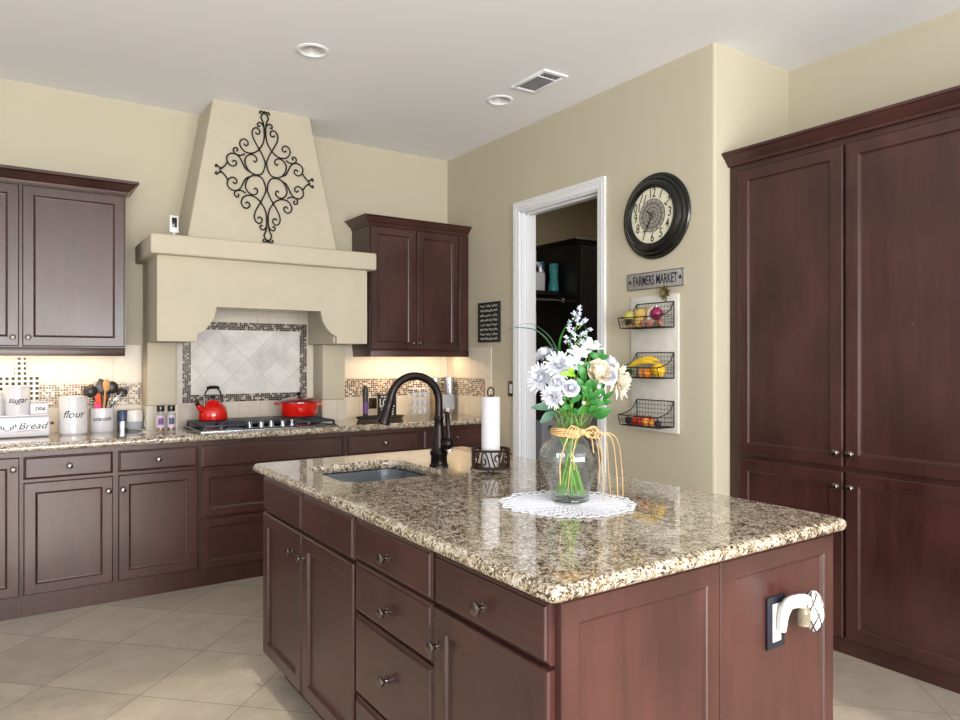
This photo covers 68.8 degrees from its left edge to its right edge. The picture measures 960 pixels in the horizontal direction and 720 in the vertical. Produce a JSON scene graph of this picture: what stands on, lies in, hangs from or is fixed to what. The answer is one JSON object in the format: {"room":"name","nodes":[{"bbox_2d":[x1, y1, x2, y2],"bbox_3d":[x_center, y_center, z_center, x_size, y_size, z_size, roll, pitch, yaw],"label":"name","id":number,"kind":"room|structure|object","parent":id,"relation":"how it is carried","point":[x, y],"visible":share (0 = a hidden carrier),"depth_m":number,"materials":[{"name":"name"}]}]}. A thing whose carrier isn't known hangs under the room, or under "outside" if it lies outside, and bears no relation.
{"room":"kitchen","nodes":[
{"label":"kitchen","id":0,"kind":"room"},
{"bbox_2d":[0,78,596,430],"bbox_3d":[-2.203,-0.155,4.669,8.800,3.030,0.120,0,0,-34],"label":"wall","id":1,"kind":"structure","parent":0,"point":[42,127],"depth_m":4.62,"materials":[{"name":"beige paint"}]},
{"bbox_2d":[0,164,138,355],"bbox_3d":[-2.635,-0.547,4.073,1.136,1.050,0.380,0,0,-34],"label":"upper cabinet","id":2,"kind":"object","parent":1,"relation":"attached to","point":[63,235],"visible":1,"depth_m":4.06,"materials":[{"name":"brown wood"}]},
{"bbox_2d":[0,347,124,355],"bbox_3d":[-2.675,-0.046,4.071,1.067,0.048,0.318,0,0,-34],"label":"under-cabinet light","id":3,"kind":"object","parent":2,"relation":"attached to","point":[4,351],"depth_m":4.06,"materials":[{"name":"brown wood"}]},
{"bbox_2d":[0,345,140,431],"bbox_3d":[-3.182,0.175,3.925,2.343,0.540,0.009,0,0,-34],"label":"backsplash","id":4,"kind":"structure","parent":1,"relation":"attached to","point":[58,375],"depth_m":4.39,"materials":[{"name":"tile"}]},
{"bbox_2d":[176,307,312,425],"bbox_3d":[-1.654,0.035,4.961,0.987,0.820,0.011,0,0,-34],"label":"backsplash","id":5,"kind":"structure","parent":1,"relation":"attached to","point":[257,359],"depth_m":4.96,"materials":[{"name":"tile"}]},
{"bbox_2d":[135,99,375,429],"bbox_3d":[-1.482,-0.613,4.726,1.444,2.115,0.595,0,0,-34],"label":"range hood","id":6,"kind":"object","parent":1,"relation":"attached to","point":[218,256],"visible":0.95,"depth_m":4.55,"materials":[{"name":"paint"}]},
{"bbox_2d":[169,215,178,234],"bbox_3d":[-1.831,-0.801,4.196,0.056,0.122,0.056,0,0,-34],"label":"security camera","id":7,"kind":"object","parent":6,"relation":"on","point":[173,220],"visible":0.9,"depth_m":4.19,"materials":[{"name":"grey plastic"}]},
{"bbox_2d":[215,110,313,242],"bbox_3d":[-1.412,-1.210,4.635,0.657,0.889,0.084,0,0,-34],"label":"scrollwork","id":8,"kind":"object","parent":6,"relation":"attached to","point":[260,111],"visible":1,"depth_m":4.63,"materials":[{"name":"black metal"}]},
{"bbox_2d":[345,347,446,417],"bbox_3d":[-0.688,0.175,5.618,0.988,0.540,0.009,0,0,-34],"label":"backsplash","id":9,"kind":"structure","parent":1,"relation":"attached to","point":[378,374],"depth_m":5.58,"materials":[{"name":"tile"}]},
{"bbox_2d":[345,213,471,356],"bbox_3d":[-0.553,-0.540,5.487,0.929,1.036,0.380,0,0,-34],"label":"upper cabinet","id":10,"kind":"object","parent":1,"relation":"attached to","point":[417,290],"visible":1,"depth_m":5.36,"materials":[{"name":"brown wood"}]},
{"bbox_2d":[353,350,468,356],"bbox_3d":[-0.536,-0.046,5.524,0.860,0.048,0.318,0,0,-34],"label":"light","id":11,"kind":"object","parent":10,"relation":"attached to","point":[356,353],"depth_m":5.36,"materials":[{"name":"grey plastic"}]},
{"bbox_2d":[536,290,568,312],"bbox_3d":[0.306,-0.508,6.025,0.824,0.166,0.451,0,0,-34],"label":"wall shelf","id":12,"kind":"object","parent":1,"relation":"attached to","point":[541,295],"visible":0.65,"depth_m":6.06,"materials":[{"name":"black"}]},
{"bbox_2d":[536,262,544,290],"bbox_3d":[0.485,-0.739,6.131,0.160,0.293,0.090,0,0,-34],"label":"bottle","id":13,"kind":"object","parent":12,"relation":"on","point":[540,276],"visible":0.33,"depth_m":6.11,"materials":[{"name":"white plastic"}]},
{"bbox_2d":[548,263,558,291],"bbox_3d":[0.647,-0.716,6.156,0.096,0.248,0.096,0,0,-34],"label":"bottle","id":14,"kind":"object","parent":12,"relation":"on","point":[553,271],"visible":0.91,"depth_m":6.12,"materials":[{"name":"teal plastic"}]},
{"bbox_2d":[0,0,959,160],"bbox_3d":[0.226,-1.720,1.181,8.900,0.100,8.700,0,0,-34],"label":"ceiling","id":15,"kind":"structure","parent":0,"point":[413,77],"depth_m":3.73,"materials":[{"name":"white paint"}]},
{"bbox_2d":[296,43,328,57],"bbox_3d":[-0.903,-1.692,3.787,0.176,0.057,0.176,0,0,-34],"label":"recessed light","id":16,"kind":"object","parent":15,"relation":"in","point":[314,50],"visible":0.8,"depth_m":3.83,"materials":[{"name":"white paint"}]},
{"bbox_2d":[486,95,513,105],"bbox_3d":[0.129,-1.692,4.511,0.176,0.057,0.176,0,0,-34],"label":"recessed light","id":17,"kind":"object","parent":15,"relation":"in","point":[493,100],"visible":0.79,"depth_m":4.55,"materials":[{"name":"white paint"}]},
{"bbox_2d":[511,69,567,93],"bbox_3d":[0.354,-1.665,4.205,0.180,0.010,0.320,0,0,-34],"label":"ceiling vent","id":18,"kind":"object","parent":15,"relation":"in","point":[544,78],"visible":1,"depth_m":4.20,"materials":[{"name":"metal"}]},
{"bbox_2d":[0,576,959,719],"bbox_3d":[0.226,1.410,1.181,8.900,0.100,8.700,0,0,-34],"label":"floor","id":19,"kind":"structure","parent":0,"point":[197,653],"depth_m":3.09,"materials":[{"name":"tile"}]},
{"bbox_2d":[0,452,21,620],"bbox_3d":[-3.106,0.923,3.576,1.278,0.874,0.672,0,0,-34],"label":"base cabinet","id":20,"kind":"object","parent":19,"relation":"on","point":[10,463],"visible":1,"depth_m":3.65,"materials":[{"name":"brown wood"}]},
{"bbox_2d":[0,413,481,453],"bbox_3d":[-1.862,0.465,4.417,4.281,0.040,0.661,0,0,-34],"label":"countertop","id":21,"kind":"structure","parent":20,"relation":"on","point":[54,441],"depth_m":4.22,"materials":[{"name":"stone"}]},
{"bbox_2d":[0,358,38,413],"bbox_3d":[-2.821,0.217,4.134,0.375,0.454,0.014,0,0,-34],"label":"board","id":22,"kind":"object","parent":21,"relation":"on","point":[19,377],"visible":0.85,"depth_m":4.18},
{"bbox_2d":[0,413,53,437],"bbox_3d":[-2.756,0.382,4.012,0.546,0.126,0.164,0,0,-34],"label":"bread box","id":23,"kind":"object","parent":21,"relation":"on","point":[30,425],"visible":0.99,"depth_m":4.02,"materials":[{"name":"white ceramic"}]},
{"bbox_2d":[4,385,30,414],"bbox_3d":[-2.682,0.234,4.066,0.127,0.170,0.127,0,0,-34],"label":"canister","id":24,"kind":"object","parent":23,"relation":"on","point":[16,397],"visible":1,"depth_m":4.02,"materials":[{"name":"grey ceramic"}]},
{"bbox_2d":[30,401,48,413],"bbox_3d":[-2.594,0.281,4.125,0.092,0.074,0.091,0,0,-34],"label":"canister","id":25,"kind":"object","parent":23,"relation":"on","point":[36,407],"visible":0.99,"depth_m":4.09,"materials":[{"name":"grey ceramic"}]},
{"bbox_2d":[58,395,87,434],"bbox_3d":[-2.453,0.330,4.227,0.156,0.230,0.156,0,0,-34],"label":"canister","id":26,"kind":"object","parent":21,"relation":"on","point":[72,409],"visible":1,"depth_m":4.17,"materials":[{"name":"white ceramic"}]},
{"bbox_2d":[90,407,113,431],"bbox_3d":[-2.354,0.372,4.367,0.134,0.145,0.134,0,0,-34],"label":"canister","id":27,"kind":"object","parent":21,"relation":"on","point":[101,419],"visible":0.95,"depth_m":4.31,"materials":[{"name":"grey ceramic"}]},
{"bbox_2d":[83,385,97,400],"bbox_3d":[-2.365,0.287,4.322,0.144,0.260,0.056,0,0,-41],"label":"ladle","id":28,"kind":"object","parent":27,"relation":"in","point":[90,391],"visible":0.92,"depth_m":4.28,"materials":[{"name":"black plastic"}]},
{"bbox_2d":[95,379,108,407],"bbox_3d":[-2.356,0.266,4.384,0.117,0.298,0.020,0,0,-34],"label":"turner","id":29,"kind":"object","parent":27,"relation":"in","point":[99,385],"visible":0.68,"depth_m":4.37,"materials":[{"name":"black plastic"}]},
{"bbox_2d":[105,381,117,407],"bbox_3d":[-2.327,0.276,4.384,0.118,0.281,0.034,0,0,-25],"label":"serving spoon","id":30,"kind":"object","parent":27,"relation":"in","point":[113,389],"visible":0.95,"depth_m":4.39,"materials":[{"name":"black plastic"}]},
{"bbox_2d":[107,381,117,393],"bbox_3d":[-2.306,0.175,4.394,0.072,0.079,0.032,0,0,-34],"label":"bowl","id":31,"kind":"object","parent":30,"relation":"on","point":[113,389],"depth_m":4.39,"materials":[{"name":"black plastic"}]},
{"bbox_2d":[109,387,128,407],"bbox_3d":[-2.306,0.295,4.399,0.184,0.246,0.036,0,0,-34],"label":"server","id":32,"kind":"object","parent":27,"relation":"in","point":[122,390],"visible":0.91,"depth_m":4.42,"materials":[{"name":"silver plastic"}]},
{"bbox_2d":[116,387,128,396],"bbox_3d":[-2.259,0.204,4.431,0.070,0.064,0.036,0,0,-34],"label":"bowl","id":33,"kind":"object","parent":32,"relation":"on","point":[122,390],"depth_m":4.42,"materials":[{"name":"black plastic"}]},
{"bbox_2d":[117,410,127,429],"bbox_3d":[-2.268,0.383,4.449,0.061,0.124,0.061,0,0,-34],"label":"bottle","id":34,"kind":"object","parent":21,"relation":"on","point":[121,414],"visible":1,"depth_m":4.42,"materials":[{"name":"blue metal"}]},
{"bbox_2d":[126,409,145,429],"bbox_3d":[-2.175,0.381,4.468,0.142,0.129,0.098,0,0,-2],"label":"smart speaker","id":35,"kind":"object","parent":21,"relation":"on","point":[134,416],"visible":1,"depth_m":4.43},
{"bbox_2d":[156,405,164,430],"bbox_3d":[-1.972,0.363,4.330,0.052,0.163,0.052,0,0,-34],"label":"spice jar","id":36,"kind":"object","parent":21,"relation":"on","point":[160,419],"visible":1,"depth_m":4.31,"materials":[{"name":"clear glass"}]},
{"bbox_2d":[167,405,175,430],"bbox_3d":[-1.921,0.363,4.364,0.052,0.163,0.052,0,0,-34],"label":"spice jar","id":37,"kind":"object","parent":21,"relation":"on","point":[171,418],"visible":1,"depth_m":4.34,"materials":[{"name":"clear glass"}]},
{"bbox_2d":[183,416,337,432],"bbox_3d":[-1.464,0.418,4.699,0.885,0.052,0.510,0,0,-34],"label":"cooktop","id":38,"kind":"object","parent":21,"relation":"in","point":[266,422],"visible":0.97,"depth_m":4.58,"materials":[{"name":"silver metal"}]},
{"bbox_2d":[194,385,227,420],"bbox_3d":[-1.793,0.286,4.651,0.232,0.228,0.188,0,0,-34],"label":"kettle","id":39,"kind":"object","parent":38,"relation":"on","point":[212,410],"visible":1,"depth_m":4.60,"materials":[{"name":"red metal"}]},
{"bbox_2d":[274,392,323,416],"bbox_3d":[-1.281,0.315,4.962,0.284,0.171,0.282,0,0,45],"label":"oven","id":40,"kind":"object","parent":38,"relation":"on","point":[299,406],"visible":1,"depth_m":4.86,"materials":[{"name":"red metal"}]},
{"bbox_2d":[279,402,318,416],"bbox_3d":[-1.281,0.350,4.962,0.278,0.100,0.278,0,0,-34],"label":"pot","id":41,"kind":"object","parent":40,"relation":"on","point":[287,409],"depth_m":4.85,"materials":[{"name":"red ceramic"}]},
{"bbox_2d":[356,415,403,418],"bbox_3d":[-0.757,0.436,5.336,0.400,0.017,0.170,0,0,-34],"label":"serving tray","id":42,"kind":"object","parent":21,"relation":"on","point":[369,416],"visible":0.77,"depth_m":5.30,"materials":[{"name":"black wood"}]},
{"bbox_2d":[363,386,367,416],"bbox_3d":[-0.864,0.318,5.288,0.041,0.240,0.041,0,0,-34],"label":"bottle","id":43,"kind":"object","parent":42,"relation":"on","point":[365,388],"visible":0.88,"depth_m":5.27,"materials":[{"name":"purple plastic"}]},
{"bbox_2d":[377,394,395,415],"bbox_3d":[-0.721,0.356,5.433,0.150,0.178,0.029,0,0,-34],"label":"block sign","id":44,"kind":"object","parent":42,"relation":"on","point":[381,398],"visible":0.3,"depth_m":5.40,"materials":[{"name":"black"}]},
{"bbox_2d":[408,387,428,415],"bbox_3d":[-0.485,0.332,5.557,0.175,0.224,0.125,0,0,-34],"label":"rack","id":45,"kind":"object","parent":21,"relation":"on","point":[424,388],"visible":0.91,"depth_m":5.53,"materials":[{"name":"white metal"}]},
{"bbox_2d":[430,378,439,413],"bbox_3d":[-0.365,0.296,5.711,0.080,0.298,0.080,0,0,-34],"label":"canister","id":46,"kind":"object","parent":21,"relation":"on","point":[432,398],"visible":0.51,"depth_m":5.68,"materials":[{"name":"clear glass"}]},
{"bbox_2d":[442,394,453,414],"bbox_3d":[-0.259,0.362,5.623,0.116,0.164,0.040,0,0,-22],"label":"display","id":47,"kind":"object","parent":21,"relation":"on","point":[448,399],"visible":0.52,"depth_m":5.63,"materials":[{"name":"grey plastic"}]},
{"bbox_2d":[444,377,453,413],"bbox_3d":[-0.253,0.293,5.750,0.080,0.303,0.080,0,0,-34],"label":"canister","id":48,"kind":"object","parent":21,"relation":"on","point":[448,381],"visible":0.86,"depth_m":5.72,"materials":[{"name":"silver metal"}]},
{"bbox_2d":[22,441,198,616],"bbox_3d":[-2.210,0.923,4.183,0.884,0.874,0.672,0,0,-34],"label":"base cabinet","id":49,"kind":"object","parent":19,"relation":"on","point":[100,525],"visible":1,"depth_m":3.90,"materials":[{"name":"brown wood"}]},
{"bbox_2d":[199,432,343,586],"bbox_3d":[-1.468,0.923,4.705,0.929,0.874,0.643,0,0,-34],"label":"base cabinet","id":50,"kind":"object","parent":19,"relation":"on","point":[231,493],"visible":0.5,"depth_m":4.31,"materials":[{"name":"brown wood"}]},
{"bbox_2d":[344,428,419,455],"bbox_3d":[-0.832,0.923,5.119,0.585,0.874,0.672,0,0,-34],"label":"drawer","id":51,"kind":"object","parent":19,"relation":"on","point":[406,439],"visible":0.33,"depth_m":4.85,"materials":[{"name":"brown wood"}]},
{"bbox_2d":[420,424,481,449],"bbox_3d":[-0.338,0.923,5.455,0.609,0.874,0.672,0,0,-34],"label":"base cabinet","id":52,"kind":"object","parent":19,"relation":"on","point":[470,435],"visible":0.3,"depth_m":5.22,"materials":[{"name":"brown wood"}]},
{"bbox_2d":[263,468,832,719],"bbox_3d":[0.025,0.924,2.467,1.067,0.872,1.915,0,0,-34],"label":"kitchen island","id":53,"kind":"object","parent":19,"relation":"on","point":[364,620],"visible":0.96,"depth_m":1.77,"materials":[{"name":"brown wood"}]},
{"bbox_2d":[253,446,846,602],"bbox_3d":[0.030,0.464,2.493,1.094,0.037,1.999,0,0,-34],"label":"island countertop","id":54,"kind":"structure","parent":53,"relation":"on","point":[454,512],"depth_m":1.92,"materials":[{"name":"stone"}]},
{"bbox_2d":[323,469,426,481],"bbox_3d":[-0.424,0.573,2.828,0.459,0.174,0.499,0,0,-34],"label":"sink","id":55,"kind":"object","parent":54,"relation":"in","point":[377,474],"visible":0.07,"depth_m":3.06,"materials":[{"name":"silver metal"}]},
{"bbox_2d":[377,372,453,467],"bbox_3d":[-0.269,0.248,2.876,0.320,0.394,0.109,0,0,-18],"label":"faucet","id":56,"kind":"object","parent":54,"relation":"on","point":[440,444],"visible":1,"depth_m":2.89,"materials":[{"name":"black metal"}]},
{"bbox_2d":[470,387,510,473],"bbox_3d":[0.043,0.277,2.791,0.158,0.338,0.158,0,0,15],"label":"paper towel holder","id":57,"kind":"object","parent":54,"relation":"on","point":[475,465],"visible":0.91,"depth_m":2.74,"materials":[{"name":"brown metal"}]},
{"bbox_2d":[482,396,499,467],"bbox_3d":[0.043,0.286,2.791,0.074,0.276,0.074,0,0,-34],"label":"paper towel roll","id":58,"kind":"object","parent":57,"relation":"in","point":[490,406],"visible":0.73,"depth_m":2.76,"materials":[{"name":"white"}]},
{"bbox_2d":[471,446,510,470],"bbox_3d":[0.043,0.392,2.791,0.158,0.079,0.158,0,0,-34],"label":"basket","id":59,"kind":"object","parent":57,"relation":"on","point":[475,465],"depth_m":2.74,"materials":[{"name":"brown metal"}]},
{"bbox_2d":[498,490,635,517],"bbox_3d":[0.266,0.443,2.166,0.420,0.007,0.414,0,0,-39],"label":"doily","id":60,"kind":"object","parent":54,"relation":"on","point":[530,503],"visible":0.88,"depth_m":2.13,"materials":[{"name":"white fabric"}]},
{"bbox_2d":[539,414,601,503],"bbox_3d":[0.282,0.304,2.198,0.195,0.272,0.195,0,0,-34],"label":"vase","id":61,"kind":"object","parent":60,"relation":"on","point":[571,500],"visible":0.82,"depth_m":2.18,"materials":[{"name":"clear glass"}]},
{"bbox_2d":[531,402,568,495],"bbox_3d":[0.229,0.266,2.165,0.147,0.314,0.029,0,0,-23],"label":"leafy sprig","id":62,"kind":"object","parent":61,"relation":"in","point":[546,417],"visible":0.75,"depth_m":2.15,"materials":[{"name":"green plant"}]},
{"bbox_2d":[526,361,584,493],"bbox_3d":[0.234,0.212,2.175,0.184,0.414,0.065,0,0,9],"label":"chrysanthemum","id":63,"kind":"object","parent":61,"relation":"in","point":[539,376],"visible":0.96,"depth_m":2.18,"materials":[{"name":"white plant"}]},
{"bbox_2d":[540,384,571,496],"bbox_3d":[0.248,0.246,2.156,0.116,0.354,0.066,0,0,-27],"label":"chrysanthemum","id":64,"kind":"object","parent":61,"relation":"in","point":[551,400],"visible":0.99,"depth_m":2.14,"materials":[{"name":"white plant"}]},
{"bbox_2d":[534,347,578,490],"bbox_3d":[0.238,0.189,2.217,0.146,0.461,0.070,0,0,16],"label":"chrysanthemum","id":65,"kind":"object","parent":61,"relation":"in","point":[541,353],"visible":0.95,"depth_m":2.22,"materials":[{"name":"white plant"}]},
{"bbox_2d":[543,351,578,489],"bbox_3d":[0.254,0.195,2.172,0.086,0.442,0.097,0,0,41],"label":"chrysanthemum","id":66,"kind":"object","parent":61,"relation":"in","point":[557,364],"visible":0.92,"depth_m":2.16,"materials":[{"name":"white plant"}]},
{"bbox_2d":[550,374,575,493],"bbox_3d":[0.270,0.230,2.165,0.141,0.371,0.047,0,0,-44],"label":"carnation","id":67,"kind":"object","parent":61,"relation":"in","point":[558,381],"visible":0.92,"depth_m":2.13,"materials":[{"name":"white plant"}]},
{"bbox_2d":[561,395,577,440],"bbox_3d":[0.286,0.265,2.171,0.057,0.317,0.106,0,0,15],"label":"leafy sprig","id":68,"kind":"object","parent":61,"relation":"in","point":[566,406],"visible":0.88,"depth_m":2.13,"materials":[{"name":"green plant"}]},
{"bbox_2d":[562,379,579,490],"bbox_3d":[0.267,0.239,2.168,0.054,0.360,0.149,0,0,-11],"label":"carnation","id":69,"kind":"object","parent":61,"relation":"in","point":[571,388],"visible":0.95,"depth_m":2.12,"materials":[{"name":"white plant"}]},
{"bbox_2d":[558,354,584,492],"bbox_3d":[0.279,0.199,2.170,0.091,0.433,0.061,0,0,20],"label":"alstroemeria","id":70,"kind":"object","parent":61,"relation":"in","point":[577,360],"visible":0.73,"depth_m":2.16,"materials":[{"name":"white plant"}]},
{"bbox_2d":[560,362,595,485],"bbox_3d":[0.285,0.210,2.164,0.061,0.410,0.152,0,0,-34],"label":"leafy sprig","id":71,"kind":"object","parent":61,"relation":"in","point":[582,370],"visible":0.81,"depth_m":2.12,"materials":[{"name":"green plant"}]},
{"bbox_2d":[563,305,592,488],"bbox_3d":[0.299,0.122,2.190,0.088,0.587,0.074,0,0,37],"label":"statice spray","id":72,"kind":"object","parent":61,"relation":"in","point":[583,321],"visible":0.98,"depth_m":2.19,"materials":[{"name":"white plant"}]},
{"bbox_2d":[567,343,590,486],"bbox_3d":[0.302,0.185,2.178,0.074,0.475,0.106,0,0,-34],"label":"alstroemeria","id":73,"kind":"object","parent":61,"relation":"in","point":[582,351],"visible":0.69,"depth_m":2.18,"materials":[{"name":"white plant"}]},
{"bbox_2d":[556,350,608,491],"bbox_3d":[0.320,0.192,2.198,0.170,0.447,0.021,0,0,-1],"label":"leafy sprig","id":74,"kind":"object","parent":61,"relation":"in","point":[601,355],"visible":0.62,"depth_m":2.19,"materials":[{"name":"green plant"}]},
{"bbox_2d":[565,337,603,494],"bbox_3d":[0.327,0.172,2.194,0.114,0.487,0.084,0,0,-1],"label":"alstroemeria","id":75,"kind":"object","parent":61,"relation":"in","point":[590,346],"visible":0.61,"depth_m":2.20,"materials":[{"name":"white plant"}]},
{"bbox_2d":[564,380,605,493],"bbox_3d":[0.308,0.238,2.154,0.078,0.355,0.141,0,0,-34],"label":"leafy sprig","id":76,"kind":"object","parent":61,"relation":"in","point":[598,392],"visible":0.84,"depth_m":2.12,"materials":[{"name":"green plant"}]},
{"bbox_2d":[571,390,599,496],"bbox_3d":[0.303,0.257,2.146,0.055,0.333,0.124,0,0,-42],"label":"leafy sprig","id":77,"kind":"object","parent":61,"relation":"in","point":[581,410],"visible":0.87,"depth_m":2.12,"materials":[{"name":"green plant"}]},
{"bbox_2d":[550,425,622,500],"bbox_3d":[0.328,0.317,2.166,0.228,0.236,0.172,0,0,10],"label":"bow","id":78,"kind":"object","parent":61,"relation":"attached to","point":[569,433],"visible":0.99,"depth_m":2.14,"materials":[{"name":"wicker"}]},
{"bbox_2d":[562,405,611,450],"bbox_3d":[0.328,0.273,2.166,0.151,0.292,0.053,0,0,39],"label":"leafy sprig","id":79,"kind":"object","parent":61,"relation":"in","point":[600,413],"visible":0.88,"depth_m":2.14,"materials":[{"name":"green plant"}]},
{"bbox_2d":[561,387,612,475],"bbox_3d":[0.324,0.250,2.186,0.181,0.339,0.021,0,0,14],"label":"leafy sprig","id":80,"kind":"object","parent":61,"relation":"in","point":[607,395],"visible":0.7,"depth_m":2.17,"materials":[{"name":"green plant"}]},
{"bbox_2d":[572,358,611,447],"bbox_3d":[0.310,0.208,2.153,0.190,0.423,0.058,0,0,29],"label":"rose","id":81,"kind":"object","parent":61,"relation":"in","point":[599,368],"visible":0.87,"depth_m":2.12,"materials":[{"name":"beige plant"}]},
{"bbox_2d":[568,366,617,492],"bbox_3d":[0.346,0.221,2.169,0.162,0.404,0.051,0,0,31],"label":"carnation","id":82,"kind":"object","parent":61,"relation":"in","point":[614,376],"visible":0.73,"depth_m":2.14,"materials":[{"name":"white plant"}]},
{"bbox_2d":[555,364,631,491],"bbox_3d":[0.360,0.213,2.170,0.241,0.405,0.096,0,0,-9],"label":"chrysanthemum","id":83,"kind":"object","parent":61,"relation":"in","point":[624,380],"visible":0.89,"depth_m":2.18,"materials":[{"name":"beige plant"}]},
{"bbox_2d":[572,356,619,495],"bbox_3d":[0.369,0.204,2.207,0.180,0.439,0.086,0,0,-27],"label":"chrysanthemum","id":84,"kind":"object","parent":61,"relation":"in","point":[611,361],"visible":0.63,"depth_m":2.20,"materials":[{"name":"white plant"}]},
{"bbox_2d":[766,593,784,650],"bbox_3d":[0.768,0.680,1.821,0.076,0.135,0.008,0,0,-34],"label":"power outlet","id":85,"kind":"object","parent":53,"relation":"attached to","point":[774,638],"visible":0.94,"depth_m":1.81,"materials":[{"name":"black"}]},
{"bbox_2d":[773,602,780,642],"bbox_3d":[0.770,0.681,1.818,0.036,0.098,0.002,0,0,-34],"label":"receptacle","id":86,"kind":"object","parent":85,"relation":"attached to","point":[776,634],"depth_m":1.81,"materials":[{"name":"grey plastic"}]},
{"bbox_2d":[536,237,596,412],"bbox_3d":[1.058,0.163,6.453,0.980,2.395,0.589,0,0,-34],"label":"laundry cabinet","id":87,"kind":"object","parent":19,"relation":"on","point":[576,258],"visible":0.18,"depth_m":6.09,"materials":[{"name":"black"}]},
{"bbox_2d":[536,409,596,470],"bbox_3d":[0.562,0.896,5.791,0.655,0.908,0.689,0,0,-34],"label":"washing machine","id":88,"kind":"object","parent":19,"relation":"on","point":[584,456],"visible":0.25,"depth_m":5.45,"materials":[{"name":"grey metal"}]},
{"bbox_2d":[722,85,959,693],"bbox_3d":[2.096,0.134,3.057,0.615,2.452,2.004,0,0,-34],"label":"pantry cabinet","id":89,"kind":"object","parent":19,"relation":"on","point":[845,232],"visible":1,"depth_m":3.15,"materials":[{"name":"brown wood"}]},
{"bbox_2d":[447,42,788,495],"bbox_3d":[0.757,-0.155,4.983,0.670,3.030,2.685,0,0,-34],"label":"wall","id":90,"kind":"structure","parent":0,"point":[678,117],"depth_m":4.04,"materials":[{"name":"beige paint"}]},
{"bbox_2d":[447,347,491,416],"bbox_3d":[-0.095,0.175,5.633,0.008,0.540,0.651,0,0,-34],"label":"backsplash","id":91,"kind":"structure","parent":90,"relation":"attached to","point":[472,375],"depth_m":5.59,"materials":[{"name":"tile"}]},
{"bbox_2d":[478,301,500,342],"bbox_3d":[0.070,-0.286,5.379,0.022,0.307,0.281,0,0,-34],"label":"chalkboard sign","id":92,"kind":"object","parent":90,"relation":"attached to","point":[489,313],"visible":1,"depth_m":5.36,"materials":[{"name":"black"}]},
{"bbox_2d":[513,176,605,472],"bbox_3d":[0.565,0.112,4.768,0.151,2.497,0.939,0,0,-34],"label":"door frame","id":93,"kind":"structure","parent":90,"relation":"in","point":[525,212],"depth_m":5.07,"materials":[{"name":"white paint"}]},
{"bbox_2d":[631,293,679,433],"bbox_3d":[1.000,0.021,4.014,0.016,0.777,0.350,0,0,-34],"label":"board","id":94,"kind":"object","parent":90,"relation":"attached to","point":[657,339],"visible":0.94,"depth_m":3.97,"materials":[{"name":"wood"}]},
{"bbox_2d":[617,301,673,328],"bbox_3d":[0.935,-0.252,3.959,0.151,0.149,0.295,0,0,-34],"label":"wire basket","id":95,"kind":"object","parent":94,"relation":"attached to","point":[628,321],"visible":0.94,"depth_m":3.92,"materials":[{"name":"black metal"}]},
{"bbox_2d":[650,305,662,318],"bbox_3d":[0.976,-0.260,3.877,0.071,0.082,0.074,0,0,-34],"label":"onion","id":96,"kind":"object","parent":95,"relation":"in","point":[656,310],"visible":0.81,"depth_m":3.85,"materials":[{"name":"purple food"}]},
{"bbox_2d":[618,399,673,428],"bbox_3d":[0.935,0.303,3.959,0.151,0.149,0.295,0,0,-34],"label":"wire basket","id":97,"kind":"object","parent":94,"relation":"attached to","point":[628,419],"visible":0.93,"depth_m":3.93,"materials":[{"name":"black metal"}]},
{"bbox_2d":[620,352,673,378],"bbox_3d":[0.935,0.032,3.959,0.151,0.149,0.295,0,0,-34],"label":"wire basket","id":98,"kind":"object","parent":94,"relation":"attached to","point":[636,367],"visible":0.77,"depth_m":3.92,"materials":[{"name":"black metal"}]},
{"bbox_2d":[629,358,654,366],"bbox_3d":[0.904,0.017,3.926,0.035,0.050,0.192,0,0,-34],"label":"banana","id":99,"kind":"object","parent":98,"relation":"in","point":[640,361],"visible":1,"depth_m":3.91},
{"bbox_2d":[651,363,665,376],"bbox_3d":[0.985,0.058,3.872,0.077,0.080,0.080,0,0,-34],"label":"grapefruit","id":100,"kind":"object","parent":98,"relation":"in","point":[661,370],"visible":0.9,"depth_m":3.85,"materials":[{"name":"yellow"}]},
{"bbox_2d":[628,268,684,290],"bbox_3d":[1.002,-0.456,4.014,0.013,0.096,0.413,0,0,-34],"label":"sign","id":101,"kind":"object","parent":90,"relation":"attached to","point":[671,277],"visible":1,"depth_m":4.00,"materials":[{"name":"grey"}]},
{"bbox_2d":[624,172,690,258],"bbox_3d":[0.990,-0.820,3.998,0.050,0.492,0.492,0,0,-34],"label":"wall clock","id":102,"kind":"object","parent":90,"relation":"attached to","point":[657,214],"visible":1,"depth_m":3.96,"materials":[{"name":"black"}]},
{"bbox_2d":[658,284,669,301],"bbox_3d":[1.033,-0.373,3.914,0.025,0.098,0.083,0,0,-34],"label":"rosette","id":103,"kind":"object","parent":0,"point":[664,292],"visible":1,"depth_m":3.92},
{"bbox_2d":[777,594,811,632],"bbox_3d":[0.810,0.653,1.808,0.086,0.096,0.038,0,0,0],"label":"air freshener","id":104,"kind":"object","parent":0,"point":[799,601],"visible":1,"depth_m":1.80,"materials":[{"name":"grey plastic"}]},
{"bbox_2d":[797,605,810,627],"bbox_3d":[0.835,0.660,1.808,0.032,0.056,0.032,0,0,-34],"label":"oil bottle","id":105,"kind":"object","parent":104,"relation":"on","point":[803,612],"depth_m":1.80,"materials":[{"name":"beige glass"}]},
{"bbox_2d":[807,590,824,632],"bbox_3d":[0.869,0.658,1.831,0.064,0.109,0.051,0,0,-34],"label":"night light","id":106,"kind":"object","parent":104,"relation":"attached to","point":[816,606],"visible":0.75,"depth_m":1.81,"materials":[{"name":"grey plastic"}]},
{"bbox_2d":[789,8,959,133],"bbox_3d":[3.446,-0.155,1.726,0.120,3.030,5.985,0,0,-34],"label":"wall","id":107,"kind":"structure","parent":0,"point":[923,58],"depth_m":3.64,"materials":[{"name":"beige paint"}]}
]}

